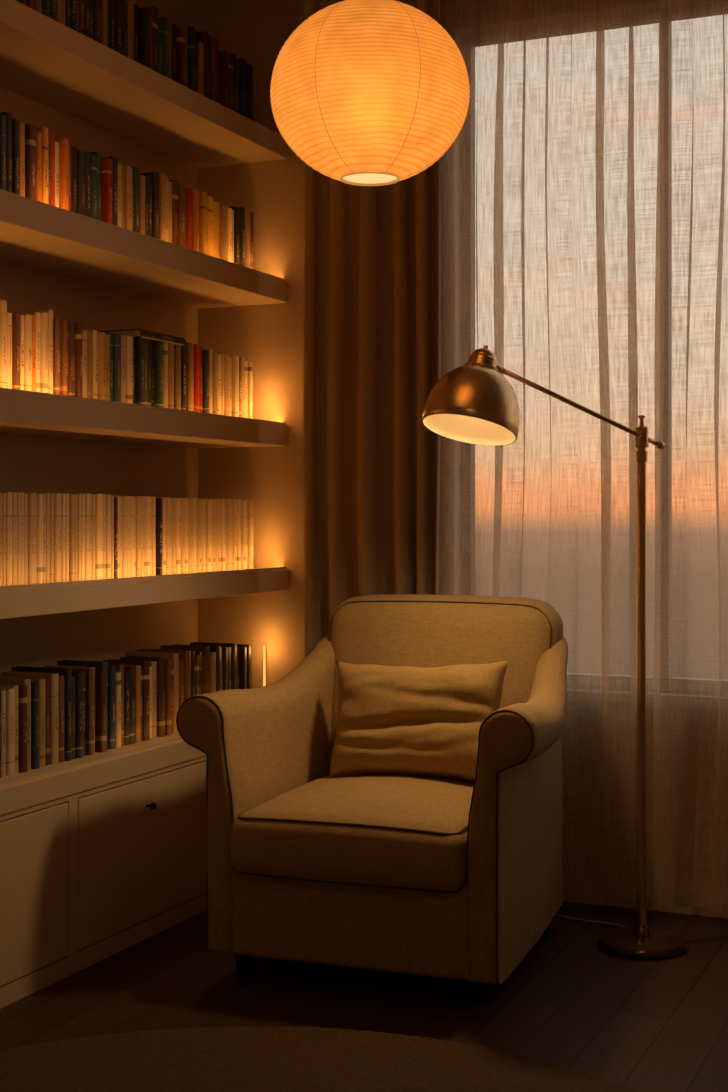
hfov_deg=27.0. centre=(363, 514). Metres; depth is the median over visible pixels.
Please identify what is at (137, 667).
book
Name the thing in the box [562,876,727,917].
baseboard
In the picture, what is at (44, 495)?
book
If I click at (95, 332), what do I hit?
book
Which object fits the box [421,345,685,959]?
floor lamp
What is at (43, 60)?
wall shelf
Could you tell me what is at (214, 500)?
book
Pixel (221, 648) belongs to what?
book
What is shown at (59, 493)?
book
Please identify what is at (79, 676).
book
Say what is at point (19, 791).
cabinet top
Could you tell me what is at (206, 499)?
book
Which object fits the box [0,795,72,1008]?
base cabinet
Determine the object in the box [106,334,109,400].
book
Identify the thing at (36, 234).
wall shelf
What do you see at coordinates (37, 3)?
book
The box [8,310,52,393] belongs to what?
book
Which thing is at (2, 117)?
book
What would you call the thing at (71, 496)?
book
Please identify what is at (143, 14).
book
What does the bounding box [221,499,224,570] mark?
book
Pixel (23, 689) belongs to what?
book
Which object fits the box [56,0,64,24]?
book
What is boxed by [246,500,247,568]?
book
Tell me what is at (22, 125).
book
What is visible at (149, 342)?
book
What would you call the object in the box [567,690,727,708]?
trim
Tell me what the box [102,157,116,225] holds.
book
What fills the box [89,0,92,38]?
book
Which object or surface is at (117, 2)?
book
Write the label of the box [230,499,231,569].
book
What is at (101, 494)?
book
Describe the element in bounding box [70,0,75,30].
book
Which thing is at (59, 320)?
book
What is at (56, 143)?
book
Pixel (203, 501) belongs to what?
book
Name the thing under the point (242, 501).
book
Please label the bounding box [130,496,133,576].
book
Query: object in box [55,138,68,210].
book
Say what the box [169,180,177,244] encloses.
book
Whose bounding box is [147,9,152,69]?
book
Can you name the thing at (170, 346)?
book
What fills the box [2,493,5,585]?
book
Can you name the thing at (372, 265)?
curtain
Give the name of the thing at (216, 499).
book
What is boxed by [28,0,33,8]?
book
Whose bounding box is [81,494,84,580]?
book
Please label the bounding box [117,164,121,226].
book
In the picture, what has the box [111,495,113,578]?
book
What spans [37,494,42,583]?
book
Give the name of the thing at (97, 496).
book
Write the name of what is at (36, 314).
book
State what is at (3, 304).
book
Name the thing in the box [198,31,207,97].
book
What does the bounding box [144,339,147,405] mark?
book
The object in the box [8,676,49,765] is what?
book
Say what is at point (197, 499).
book
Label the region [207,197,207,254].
book
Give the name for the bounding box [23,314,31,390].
book
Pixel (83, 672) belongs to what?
book
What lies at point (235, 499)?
book
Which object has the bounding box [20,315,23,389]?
book
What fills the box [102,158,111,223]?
book
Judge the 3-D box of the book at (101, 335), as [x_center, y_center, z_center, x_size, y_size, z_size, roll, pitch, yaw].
[-0.736,-0.373,3.933,0.147,0.193,0.020,0,0,24]
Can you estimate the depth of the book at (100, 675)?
3.90 m
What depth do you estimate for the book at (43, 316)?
3.67 m
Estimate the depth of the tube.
4.70 m
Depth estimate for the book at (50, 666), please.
3.91 m
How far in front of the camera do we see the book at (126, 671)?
4.02 m
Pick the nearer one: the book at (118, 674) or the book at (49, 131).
the book at (49, 131)
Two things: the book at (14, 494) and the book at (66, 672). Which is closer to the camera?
the book at (14, 494)
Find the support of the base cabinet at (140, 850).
on the floor
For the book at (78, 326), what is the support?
on the wall shelf at (21, 411)
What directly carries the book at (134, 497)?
on the wall shelf at (16, 601)
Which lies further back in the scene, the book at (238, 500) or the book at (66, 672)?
the book at (238, 500)
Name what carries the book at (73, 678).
on the cabinet top at (19, 791)
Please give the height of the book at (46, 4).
0.224 m
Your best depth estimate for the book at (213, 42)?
4.44 m
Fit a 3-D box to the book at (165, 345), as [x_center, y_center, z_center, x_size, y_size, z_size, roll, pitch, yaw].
[-0.612,-0.378,4.218,0.147,0.201,0.022,0,0,24]
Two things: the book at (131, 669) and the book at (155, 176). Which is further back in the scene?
the book at (155, 176)
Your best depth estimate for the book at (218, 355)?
4.46 m
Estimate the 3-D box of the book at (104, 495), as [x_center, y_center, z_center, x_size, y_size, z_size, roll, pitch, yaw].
[-0.736,0.057,3.949,0.144,0.223,0.014,0,0,24]
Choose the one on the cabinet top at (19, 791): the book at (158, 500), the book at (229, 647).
the book at (229, 647)
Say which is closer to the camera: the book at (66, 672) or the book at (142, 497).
the book at (66, 672)
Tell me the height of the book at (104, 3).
0.191 m
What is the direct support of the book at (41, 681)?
on the cabinet top at (19, 791)
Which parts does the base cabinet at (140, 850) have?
knob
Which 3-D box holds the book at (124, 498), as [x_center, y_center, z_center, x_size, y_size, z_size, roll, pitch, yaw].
[-0.696,0.059,4.034,0.147,0.219,0.016,0,0,24]
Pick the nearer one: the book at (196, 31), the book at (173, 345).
the book at (173, 345)
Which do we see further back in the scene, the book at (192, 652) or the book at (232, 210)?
the book at (232, 210)
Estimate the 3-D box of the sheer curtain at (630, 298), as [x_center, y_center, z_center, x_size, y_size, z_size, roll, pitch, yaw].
[1.335,-0.292,3.918,2.541,2.725,0.087,0,0,24]
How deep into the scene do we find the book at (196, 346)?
4.36 m
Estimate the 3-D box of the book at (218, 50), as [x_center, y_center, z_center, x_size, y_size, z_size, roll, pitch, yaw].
[-0.499,-1.269,4.505,0.149,0.208,0.025,0,0,24]
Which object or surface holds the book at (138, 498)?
on the wall shelf at (16, 601)
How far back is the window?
4.31 m
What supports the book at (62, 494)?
on the wall shelf at (16, 601)
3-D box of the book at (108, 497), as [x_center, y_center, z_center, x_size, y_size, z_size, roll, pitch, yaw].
[-0.724,0.058,3.962,0.143,0.221,0.017,0,0,24]
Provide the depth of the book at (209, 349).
4.42 m
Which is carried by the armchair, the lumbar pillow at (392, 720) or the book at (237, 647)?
the lumbar pillow at (392, 720)
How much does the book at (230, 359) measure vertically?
0.195 m
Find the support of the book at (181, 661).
on the cabinet top at (19, 791)
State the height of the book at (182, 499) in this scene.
0.216 m
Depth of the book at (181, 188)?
4.26 m
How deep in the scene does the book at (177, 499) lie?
4.25 m
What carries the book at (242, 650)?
on the cabinet top at (19, 791)
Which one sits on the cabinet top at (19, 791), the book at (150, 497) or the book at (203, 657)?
the book at (203, 657)
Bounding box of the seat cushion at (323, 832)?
[230,775,473,890]
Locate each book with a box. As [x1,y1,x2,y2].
[0,112,11,192]
[0,114,5,190]
[0,300,6,387]
[0,492,11,585]
[0,493,1,585]
[0,676,44,767]
[0,677,30,769]
[0,684,18,773]
[0,687,14,775]
[0,690,5,776]
[0,691,0,777]
[1,671,58,763]
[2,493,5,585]
[7,312,11,388]
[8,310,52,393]
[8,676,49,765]
[8,684,27,772]
[11,666,70,760]
[12,119,19,194]
[12,313,19,389]
[12,492,16,585]
[16,312,39,391]
[16,492,23,584]
[17,493,20,584]
[19,0,27,5]
[20,122,24,196]
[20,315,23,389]
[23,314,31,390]
[24,493,27,584]
[25,124,35,199]
[27,493,33,583]
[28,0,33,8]
[31,683,38,768]
[32,315,35,391]
[34,0,41,13]
[34,493,36,583]
[36,127,47,203]
[36,132,41,201]
[37,493,49,582]
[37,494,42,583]
[40,312,47,392]
[42,0,50,17]
[43,494,45,582]
[43,665,94,669]
[48,130,50,204]
[50,493,53,582]
[51,0,55,20]
[51,130,54,205]
[53,318,58,394]
[54,493,58,582]
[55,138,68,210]
[55,141,58,206]
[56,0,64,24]
[57,660,107,749]
[59,320,59,394]
[59,493,60,581]
[59,675,63,761]
[60,320,66,395]
[61,493,64,581]
[65,0,69,27]
[65,493,68,581]
[67,321,67,395]
[67,493,80,580]
[68,321,72,395]
[69,146,70,210]
[69,494,74,581]
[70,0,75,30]
[71,146,76,212]
[71,669,94,754]
[71,670,84,755]
[71,672,82,757]
[71,676,75,759]
[73,323,74,396]
[75,323,81,396]
[75,494,76,580]
[76,0,78,31]
[77,150,84,215]
[79,0,84,34]
[81,493,88,579]
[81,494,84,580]
[82,330,86,397]
[85,0,88,36]
[85,152,90,217]
[85,330,97,398]
[87,331,92,398]
[88,152,101,220]
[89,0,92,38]
[89,494,90,579]
[91,155,96,218]
[91,494,100,579]
[91,495,94,579]
[93,0,100,42]
[95,670,105,752]
[98,329,184,345]
[98,332,105,399]
[101,0,107,46]
[101,494,102,578]
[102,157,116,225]
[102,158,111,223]
[103,494,105,578]
[103,659,149,740]
[106,333,112,400]
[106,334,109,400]
[106,495,110,578]
[108,0,114,50]
[108,664,123,745]
[108,665,115,748]
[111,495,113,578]
[113,334,120,401]
[114,496,119,577]
[114,498,117,577]
[115,0,120,53]
[116,672,120,747]
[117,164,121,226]
[120,496,126,577]
[120,497,121,577]
[120,656,164,736]
[121,0,127,56]
[121,335,125,402]
[122,166,124,227]
[124,665,140,742]
[124,666,134,743]
[124,669,128,744]
[125,0,133,59]
[125,167,131,230]
[125,651,178,732]
[126,336,132,403]
[127,496,129,577]
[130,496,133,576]
[131,167,138,232]
[132,171,133,230]
[133,338,134,403]
[134,4,137,61]
[134,496,140,576]
[134,497,135,576]
[135,338,143,404]
[137,649,190,700]
[138,6,157,71]
[138,8,148,67]
[139,172,158,238]
[139,175,144,234]
[141,496,143,576]
[141,668,142,740]
[144,174,151,236]
[144,175,147,235]
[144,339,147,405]
[144,496,146,575]
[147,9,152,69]
[147,496,149,575]
[148,340,150,405]
[150,496,155,575]
[150,497,151,575]
[150,661,156,737]
[150,666,151,738]
[151,341,153,405]
[154,342,162,406]
[156,497,169,574]
[156,498,161,575]
[158,18,162,74]
[159,173,165,240]
[160,17,169,77]
[160,342,167,407]
[161,645,208,693]
[162,498,162,574]
[162,649,194,696]
[163,498,165,574]
[165,658,171,735]
[166,177,168,241]
[167,17,170,78]
[167,658,173,733]
[168,343,172,408]
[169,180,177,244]
[169,181,171,242]
[170,498,175,573]
[170,499,171,574]
[171,23,175,80]
[173,345,173,408]
[174,345,180,409]
[174,644,220,691]
[176,26,186,86]
[176,29,184,85]
[176,498,179,573]
[178,185,184,246]
[179,659,183,706]
[180,498,180,573]
[181,339,185,409]
[181,498,184,573]
[185,188,191,249]
[185,189,185,247]
[185,498,187,573]
[186,342,192,410]
[187,27,194,90]
[188,498,190,572]
[189,498,192,572]
[190,642,236,688]
[192,190,198,251]
[193,344,193,410]
[193,498,195,572]
[194,344,198,411]
[195,30,197,92]
[195,651,200,694]
[195,655,198,695]
[196,498,199,572]
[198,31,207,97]
[198,42,202,94]
[199,191,206,253]
[199,347,201,411]
[200,499,200,571]
[201,499,205,571]
[201,655,205,693]
[202,348,212,413]
[202,350,208,412]
[206,499,207,571]
[206,645,230,689]
[207,196,212,255]
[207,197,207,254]
[208,35,209,98]
[208,499,210,571]
[209,652,215,692]
[210,38,217,102]
[211,499,212,571]
[213,201,215,256]
[213,351,216,413]
[213,499,215,571]
[216,202,218,257]
[216,499,217,570]
[217,354,220,414]
[218,50,218,102]
[218,499,220,570]
[219,51,227,107]
[219,205,227,260]
[219,353,223,414]
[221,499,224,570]
[221,647,227,689]
[221,648,221,690]
[224,354,228,415]
[225,499,226,570]
[226,499,229,570]
[228,53,232,109]
[228,206,239,264]
[228,208,231,261]
[229,53,236,111]
[229,356,238,416]
[229,358,231,415]
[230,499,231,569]
[232,210,233,262]
[232,499,234,569]
[235,499,236,569]
[237,58,245,116]
[237,62,238,112]
[237,499,240,569]
[237,644,250,688]
[237,646,246,688]
[237,647,238,688]
[239,207,244,265]
[239,356,241,416]
[241,500,243,569]
[242,357,243,417]
[244,361,247,417]
[244,500,245,568]
[245,209,249,267]
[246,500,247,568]
[247,64,252,120]
[248,362,252,418]
[248,500,251,568]
[250,212,252,268]
[251,646,251,687]
[252,500,252,568]
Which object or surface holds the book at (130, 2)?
on the wall shelf at (43, 60)
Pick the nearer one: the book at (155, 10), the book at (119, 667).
the book at (119, 667)
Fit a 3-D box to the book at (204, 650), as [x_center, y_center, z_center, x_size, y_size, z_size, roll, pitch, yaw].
[-0.525,0.498,4.457,0.155,0.224,0.022,0,0,24]
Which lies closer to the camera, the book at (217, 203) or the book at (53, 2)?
the book at (53, 2)
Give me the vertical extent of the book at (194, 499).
0.217 m
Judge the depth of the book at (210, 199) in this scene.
4.42 m
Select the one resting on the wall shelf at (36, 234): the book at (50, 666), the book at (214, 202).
the book at (214, 202)
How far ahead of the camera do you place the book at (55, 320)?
3.72 m
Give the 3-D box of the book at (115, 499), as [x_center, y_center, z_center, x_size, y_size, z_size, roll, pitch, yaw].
[-0.712,0.061,3.988,0.148,0.213,0.010,0,0,24]
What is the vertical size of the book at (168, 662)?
0.211 m
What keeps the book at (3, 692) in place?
on the cabinet top at (19, 791)
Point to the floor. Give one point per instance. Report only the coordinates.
(638, 1025)
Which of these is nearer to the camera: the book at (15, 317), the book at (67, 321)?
the book at (15, 317)
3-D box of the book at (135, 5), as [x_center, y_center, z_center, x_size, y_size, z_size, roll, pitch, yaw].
[-0.682,-1.268,4.105,0.157,0.206,0.022,0,0,24]
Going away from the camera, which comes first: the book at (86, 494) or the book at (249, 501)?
the book at (86, 494)
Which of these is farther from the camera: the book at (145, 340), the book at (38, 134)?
the book at (145, 340)
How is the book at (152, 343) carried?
on the wall shelf at (21, 411)
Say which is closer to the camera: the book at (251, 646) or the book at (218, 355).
the book at (218, 355)
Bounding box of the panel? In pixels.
[0,0,197,675]
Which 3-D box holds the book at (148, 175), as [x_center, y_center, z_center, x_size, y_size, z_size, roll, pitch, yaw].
[-0.658,-0.824,4.169,0.166,0.207,0.024,0,0,24]
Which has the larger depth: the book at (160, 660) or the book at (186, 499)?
the book at (186, 499)
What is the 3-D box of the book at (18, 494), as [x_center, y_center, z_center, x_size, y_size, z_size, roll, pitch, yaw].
[-0.876,0.058,3.609,0.137,0.220,0.015,0,0,24]
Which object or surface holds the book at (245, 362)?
on the wall shelf at (21, 411)
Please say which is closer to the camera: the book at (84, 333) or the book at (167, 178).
the book at (84, 333)
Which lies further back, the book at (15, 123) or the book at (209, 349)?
the book at (209, 349)
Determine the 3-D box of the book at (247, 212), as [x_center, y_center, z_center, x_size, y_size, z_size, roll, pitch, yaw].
[-0.422,-0.825,4.657,0.155,0.209,0.030,0,0,24]
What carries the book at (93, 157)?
on the wall shelf at (36, 234)
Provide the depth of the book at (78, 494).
3.81 m
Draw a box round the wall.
[198,0,727,887]
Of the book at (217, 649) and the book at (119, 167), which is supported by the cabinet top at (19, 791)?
the book at (217, 649)
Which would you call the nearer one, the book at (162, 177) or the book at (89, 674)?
the book at (89, 674)
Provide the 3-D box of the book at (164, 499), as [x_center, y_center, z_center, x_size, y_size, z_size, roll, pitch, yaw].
[-0.615,0.061,4.220,0.144,0.215,0.014,0,0,24]
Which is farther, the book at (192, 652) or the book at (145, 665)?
the book at (192, 652)
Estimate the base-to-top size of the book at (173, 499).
0.215 m
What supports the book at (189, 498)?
on the wall shelf at (16, 601)
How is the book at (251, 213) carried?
on the wall shelf at (36, 234)
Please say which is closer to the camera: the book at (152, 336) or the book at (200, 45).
the book at (152, 336)
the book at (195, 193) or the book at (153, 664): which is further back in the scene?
the book at (195, 193)
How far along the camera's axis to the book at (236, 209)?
4.56 m
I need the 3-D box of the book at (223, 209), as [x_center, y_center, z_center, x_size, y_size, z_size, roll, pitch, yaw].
[-0.472,-0.819,4.528,0.140,0.198,0.025,0,0,24]
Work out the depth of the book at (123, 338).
4.00 m
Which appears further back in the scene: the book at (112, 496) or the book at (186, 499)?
the book at (186, 499)
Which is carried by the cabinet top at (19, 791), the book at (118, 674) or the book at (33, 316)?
the book at (118, 674)
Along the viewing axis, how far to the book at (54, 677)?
3.72 m
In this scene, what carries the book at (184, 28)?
on the wall shelf at (43, 60)
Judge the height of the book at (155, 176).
0.218 m
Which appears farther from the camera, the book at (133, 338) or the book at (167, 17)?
the book at (167, 17)
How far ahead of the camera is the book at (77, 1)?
3.80 m
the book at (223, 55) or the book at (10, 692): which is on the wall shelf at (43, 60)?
the book at (223, 55)
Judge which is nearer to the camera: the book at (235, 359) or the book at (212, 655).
the book at (212, 655)
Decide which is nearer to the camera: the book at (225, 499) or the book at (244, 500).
the book at (225, 499)
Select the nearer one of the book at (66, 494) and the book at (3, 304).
the book at (3, 304)
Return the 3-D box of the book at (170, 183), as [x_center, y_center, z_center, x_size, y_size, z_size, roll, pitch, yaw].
[-0.612,-0.825,4.260,0.160,0.209,0.024,0,0,24]
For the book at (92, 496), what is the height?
0.220 m
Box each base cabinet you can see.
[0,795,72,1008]
[73,756,206,973]
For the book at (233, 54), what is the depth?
4.54 m
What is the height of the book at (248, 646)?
0.213 m
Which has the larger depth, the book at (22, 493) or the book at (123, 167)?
the book at (123, 167)
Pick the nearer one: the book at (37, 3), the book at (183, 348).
the book at (37, 3)
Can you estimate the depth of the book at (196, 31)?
4.35 m
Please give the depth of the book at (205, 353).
4.40 m
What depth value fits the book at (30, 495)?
3.62 m
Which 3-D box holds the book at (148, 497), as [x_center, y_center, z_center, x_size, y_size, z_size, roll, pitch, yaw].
[-0.656,0.059,4.143,0.162,0.218,0.016,0,0,24]
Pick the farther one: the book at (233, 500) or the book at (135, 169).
the book at (233, 500)
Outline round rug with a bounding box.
[0,1026,637,1091]
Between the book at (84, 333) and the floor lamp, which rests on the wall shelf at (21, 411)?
the book at (84, 333)
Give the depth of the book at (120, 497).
3.99 m
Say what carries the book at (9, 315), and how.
on the wall shelf at (21, 411)
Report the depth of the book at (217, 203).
4.48 m
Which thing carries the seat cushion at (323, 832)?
on the armchair
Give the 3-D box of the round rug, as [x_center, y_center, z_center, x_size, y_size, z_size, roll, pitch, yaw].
[-0.231,1.094,2.285,1.910,0.011,1.910,0,0,24]
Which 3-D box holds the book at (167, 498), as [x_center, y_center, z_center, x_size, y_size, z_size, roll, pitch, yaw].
[-0.609,0.059,4.235,0.150,0.217,0.017,0,0,24]
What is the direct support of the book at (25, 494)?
on the wall shelf at (16, 601)
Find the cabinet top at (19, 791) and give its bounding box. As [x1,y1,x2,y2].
[0,732,206,815]
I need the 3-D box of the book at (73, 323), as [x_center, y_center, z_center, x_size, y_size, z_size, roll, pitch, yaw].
[-0.794,-0.380,3.832,0.146,0.205,0.016,0,0,24]
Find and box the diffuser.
[343,173,396,182]
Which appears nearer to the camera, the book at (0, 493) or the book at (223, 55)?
the book at (0, 493)
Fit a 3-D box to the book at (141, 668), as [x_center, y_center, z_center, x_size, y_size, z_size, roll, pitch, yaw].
[-0.676,0.511,4.121,0.167,0.198,0.021,0,0,24]
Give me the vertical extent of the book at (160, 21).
0.199 m
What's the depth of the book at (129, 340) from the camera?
4.02 m
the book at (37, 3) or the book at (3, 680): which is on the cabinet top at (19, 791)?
the book at (3, 680)
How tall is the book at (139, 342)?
0.197 m
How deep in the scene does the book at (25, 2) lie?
3.61 m
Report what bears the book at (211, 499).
on the wall shelf at (16, 601)
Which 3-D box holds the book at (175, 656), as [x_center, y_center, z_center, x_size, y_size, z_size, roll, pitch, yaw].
[-0.599,0.499,4.289,0.163,0.221,0.029,0,0,24]
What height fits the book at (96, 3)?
0.223 m
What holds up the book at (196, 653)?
on the cabinet top at (19, 791)
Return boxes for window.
[461,1,727,694]
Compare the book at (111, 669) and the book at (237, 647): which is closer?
the book at (111, 669)
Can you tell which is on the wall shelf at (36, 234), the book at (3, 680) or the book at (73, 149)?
the book at (73, 149)
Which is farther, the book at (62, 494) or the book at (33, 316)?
the book at (62, 494)
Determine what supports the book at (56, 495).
on the wall shelf at (16, 601)
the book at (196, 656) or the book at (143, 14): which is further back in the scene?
the book at (196, 656)
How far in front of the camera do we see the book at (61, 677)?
3.74 m
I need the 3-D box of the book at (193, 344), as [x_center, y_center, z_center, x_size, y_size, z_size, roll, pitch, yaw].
[-0.551,-0.384,4.372,0.132,0.214,0.020,0,0,24]
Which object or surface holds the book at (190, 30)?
on the wall shelf at (43, 60)
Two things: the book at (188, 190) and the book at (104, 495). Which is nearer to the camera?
the book at (104, 495)
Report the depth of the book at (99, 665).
3.94 m
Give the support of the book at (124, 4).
on the wall shelf at (43, 60)
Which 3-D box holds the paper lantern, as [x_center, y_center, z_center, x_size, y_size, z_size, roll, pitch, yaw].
[0.013,-1.204,3.201,0.433,0.993,0.433,0,0,24]
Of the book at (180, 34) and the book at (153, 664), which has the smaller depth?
the book at (153, 664)
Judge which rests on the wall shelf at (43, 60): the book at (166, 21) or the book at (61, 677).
the book at (166, 21)
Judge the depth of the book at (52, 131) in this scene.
3.72 m
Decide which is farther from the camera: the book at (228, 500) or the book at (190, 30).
the book at (228, 500)
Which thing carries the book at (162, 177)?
on the wall shelf at (36, 234)
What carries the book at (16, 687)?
on the cabinet top at (19, 791)
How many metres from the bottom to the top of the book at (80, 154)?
0.200 m
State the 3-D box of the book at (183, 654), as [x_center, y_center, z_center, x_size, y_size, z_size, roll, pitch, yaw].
[-0.572,0.498,4.339,0.168,0.224,0.025,0,0,24]
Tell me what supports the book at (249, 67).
on the wall shelf at (43, 60)
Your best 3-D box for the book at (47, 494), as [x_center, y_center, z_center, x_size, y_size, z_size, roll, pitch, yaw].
[-0.832,0.057,3.721,0.140,0.222,0.017,0,0,24]
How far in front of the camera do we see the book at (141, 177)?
4.08 m
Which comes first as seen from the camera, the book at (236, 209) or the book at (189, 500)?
the book at (189, 500)
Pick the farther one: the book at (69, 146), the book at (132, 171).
the book at (132, 171)
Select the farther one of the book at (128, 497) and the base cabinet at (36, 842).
the book at (128, 497)
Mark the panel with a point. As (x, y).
(28, 463)
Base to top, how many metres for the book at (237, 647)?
0.208 m
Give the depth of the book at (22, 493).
3.60 m
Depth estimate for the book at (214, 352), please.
4.44 m
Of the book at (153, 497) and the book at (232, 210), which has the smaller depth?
the book at (153, 497)
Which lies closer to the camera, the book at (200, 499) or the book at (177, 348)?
the book at (177, 348)
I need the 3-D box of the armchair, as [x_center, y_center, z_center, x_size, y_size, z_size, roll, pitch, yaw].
[0.093,0.659,3.802,0.880,0.881,0.873,0,0,21]
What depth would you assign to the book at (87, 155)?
3.86 m
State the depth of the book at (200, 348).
4.38 m
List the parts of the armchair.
leg, armrest, seat, backrest, leg, armrest, leg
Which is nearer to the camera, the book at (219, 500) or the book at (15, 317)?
the book at (15, 317)
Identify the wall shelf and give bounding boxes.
[0,0,287,167]
[0,189,287,308]
[0,387,287,447]
[0,567,287,618]
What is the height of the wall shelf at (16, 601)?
0.073 m
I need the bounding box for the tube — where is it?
[263,646,265,685]
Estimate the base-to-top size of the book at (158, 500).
0.213 m
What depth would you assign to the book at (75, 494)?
3.80 m
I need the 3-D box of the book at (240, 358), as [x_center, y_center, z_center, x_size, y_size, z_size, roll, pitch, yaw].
[-0.450,-0.378,4.627,0.167,0.202,0.024,0,0,24]
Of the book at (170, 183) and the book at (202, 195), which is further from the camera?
the book at (202, 195)
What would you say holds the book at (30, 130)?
on the wall shelf at (36, 234)
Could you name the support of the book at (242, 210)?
on the wall shelf at (36, 234)
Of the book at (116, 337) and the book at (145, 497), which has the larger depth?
the book at (145, 497)
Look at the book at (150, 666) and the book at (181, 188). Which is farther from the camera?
the book at (181, 188)
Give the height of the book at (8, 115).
0.225 m
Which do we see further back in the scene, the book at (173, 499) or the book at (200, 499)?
the book at (200, 499)
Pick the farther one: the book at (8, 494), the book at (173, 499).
the book at (173, 499)
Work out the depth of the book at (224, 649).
4.51 m
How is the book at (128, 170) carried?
on the wall shelf at (36, 234)
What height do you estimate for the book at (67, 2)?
0.208 m
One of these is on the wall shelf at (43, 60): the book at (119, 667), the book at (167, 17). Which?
the book at (167, 17)
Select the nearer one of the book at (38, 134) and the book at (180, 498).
the book at (38, 134)
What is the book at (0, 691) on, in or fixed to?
on the cabinet top at (19, 791)
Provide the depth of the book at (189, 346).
4.31 m
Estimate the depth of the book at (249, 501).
4.64 m
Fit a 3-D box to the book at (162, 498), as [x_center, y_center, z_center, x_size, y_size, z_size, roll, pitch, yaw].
[-0.620,0.060,4.205,0.141,0.216,0.016,0,0,24]
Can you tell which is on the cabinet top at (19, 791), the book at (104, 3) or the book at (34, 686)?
the book at (34, 686)
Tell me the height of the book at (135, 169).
0.213 m
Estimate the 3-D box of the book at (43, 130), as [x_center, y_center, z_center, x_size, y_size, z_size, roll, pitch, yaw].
[-0.829,-0.829,3.699,0.132,0.218,0.020,0,0,24]
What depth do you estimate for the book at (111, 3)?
3.93 m
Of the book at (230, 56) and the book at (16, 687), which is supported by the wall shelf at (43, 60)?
the book at (230, 56)
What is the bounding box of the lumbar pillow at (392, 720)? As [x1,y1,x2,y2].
[328,661,507,780]
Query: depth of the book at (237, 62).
4.58 m
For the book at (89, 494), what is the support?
on the wall shelf at (16, 601)
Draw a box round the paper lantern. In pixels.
[270,0,469,185]
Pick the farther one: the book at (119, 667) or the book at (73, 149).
the book at (119, 667)
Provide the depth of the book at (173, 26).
4.25 m
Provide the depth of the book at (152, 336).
4.11 m
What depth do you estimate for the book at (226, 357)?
4.52 m
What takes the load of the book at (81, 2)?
on the wall shelf at (43, 60)
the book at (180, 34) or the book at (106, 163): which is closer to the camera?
the book at (106, 163)
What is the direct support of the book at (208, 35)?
on the wall shelf at (43, 60)
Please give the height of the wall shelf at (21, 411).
0.073 m
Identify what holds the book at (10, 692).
on the cabinet top at (19, 791)
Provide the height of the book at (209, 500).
0.213 m
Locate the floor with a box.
[0,901,727,1091]
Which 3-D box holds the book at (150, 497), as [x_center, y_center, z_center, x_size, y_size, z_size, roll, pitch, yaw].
[-0.644,0.059,4.156,0.142,0.218,0.015,0,0,24]
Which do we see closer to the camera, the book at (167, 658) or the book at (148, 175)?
the book at (148, 175)
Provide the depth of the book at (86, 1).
3.85 m
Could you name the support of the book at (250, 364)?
on the wall shelf at (21, 411)
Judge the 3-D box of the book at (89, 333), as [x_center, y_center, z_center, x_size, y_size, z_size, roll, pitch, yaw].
[-0.761,-0.373,3.900,0.142,0.192,0.020,0,0,24]
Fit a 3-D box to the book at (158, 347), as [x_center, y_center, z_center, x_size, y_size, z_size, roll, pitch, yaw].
[-0.616,-0.375,4.193,0.133,0.196,0.027,0,0,24]
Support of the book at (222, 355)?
on the wall shelf at (21, 411)
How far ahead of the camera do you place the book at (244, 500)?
4.61 m
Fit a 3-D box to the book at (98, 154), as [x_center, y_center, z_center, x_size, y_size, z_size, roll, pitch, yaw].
[-0.743,-0.828,3.940,0.133,0.215,0.026,0,0,24]
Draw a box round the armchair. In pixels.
[176,594,567,1004]
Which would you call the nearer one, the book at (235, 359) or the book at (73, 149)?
the book at (73, 149)
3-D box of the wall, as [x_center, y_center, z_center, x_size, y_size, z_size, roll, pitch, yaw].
[1.287,-0.300,4.077,3.920,2.800,0.100,0,0,24]
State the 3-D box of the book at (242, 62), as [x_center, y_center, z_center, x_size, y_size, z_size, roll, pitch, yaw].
[-0.435,-1.274,4.638,0.158,0.218,0.033,0,0,24]
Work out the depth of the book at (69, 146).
3.79 m
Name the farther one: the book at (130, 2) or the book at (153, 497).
the book at (153, 497)
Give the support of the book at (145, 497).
on the wall shelf at (16, 601)
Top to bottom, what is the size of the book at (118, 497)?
0.218 m
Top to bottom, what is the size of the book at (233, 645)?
0.222 m
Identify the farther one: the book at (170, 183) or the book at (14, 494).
the book at (170, 183)
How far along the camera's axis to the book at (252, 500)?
4.66 m
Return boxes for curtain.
[304,0,440,657]
[439,0,727,914]
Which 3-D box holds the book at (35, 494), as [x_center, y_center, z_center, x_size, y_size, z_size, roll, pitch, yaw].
[-0.852,0.057,3.672,0.137,0.222,0.016,0,0,24]
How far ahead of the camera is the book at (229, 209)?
4.52 m
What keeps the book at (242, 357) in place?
on the wall shelf at (21, 411)
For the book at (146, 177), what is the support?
on the wall shelf at (36, 234)
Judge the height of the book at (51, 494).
0.221 m
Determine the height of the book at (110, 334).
0.197 m
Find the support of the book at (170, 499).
on the wall shelf at (16, 601)
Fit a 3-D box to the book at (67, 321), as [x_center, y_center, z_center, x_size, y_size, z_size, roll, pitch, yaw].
[-0.806,-0.380,3.803,0.150,0.205,0.015,0,0,24]
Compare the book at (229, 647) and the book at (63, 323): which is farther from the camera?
the book at (229, 647)
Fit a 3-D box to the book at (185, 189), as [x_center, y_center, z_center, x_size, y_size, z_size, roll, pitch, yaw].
[-0.580,-0.822,4.328,0.157,0.203,0.024,0,0,24]

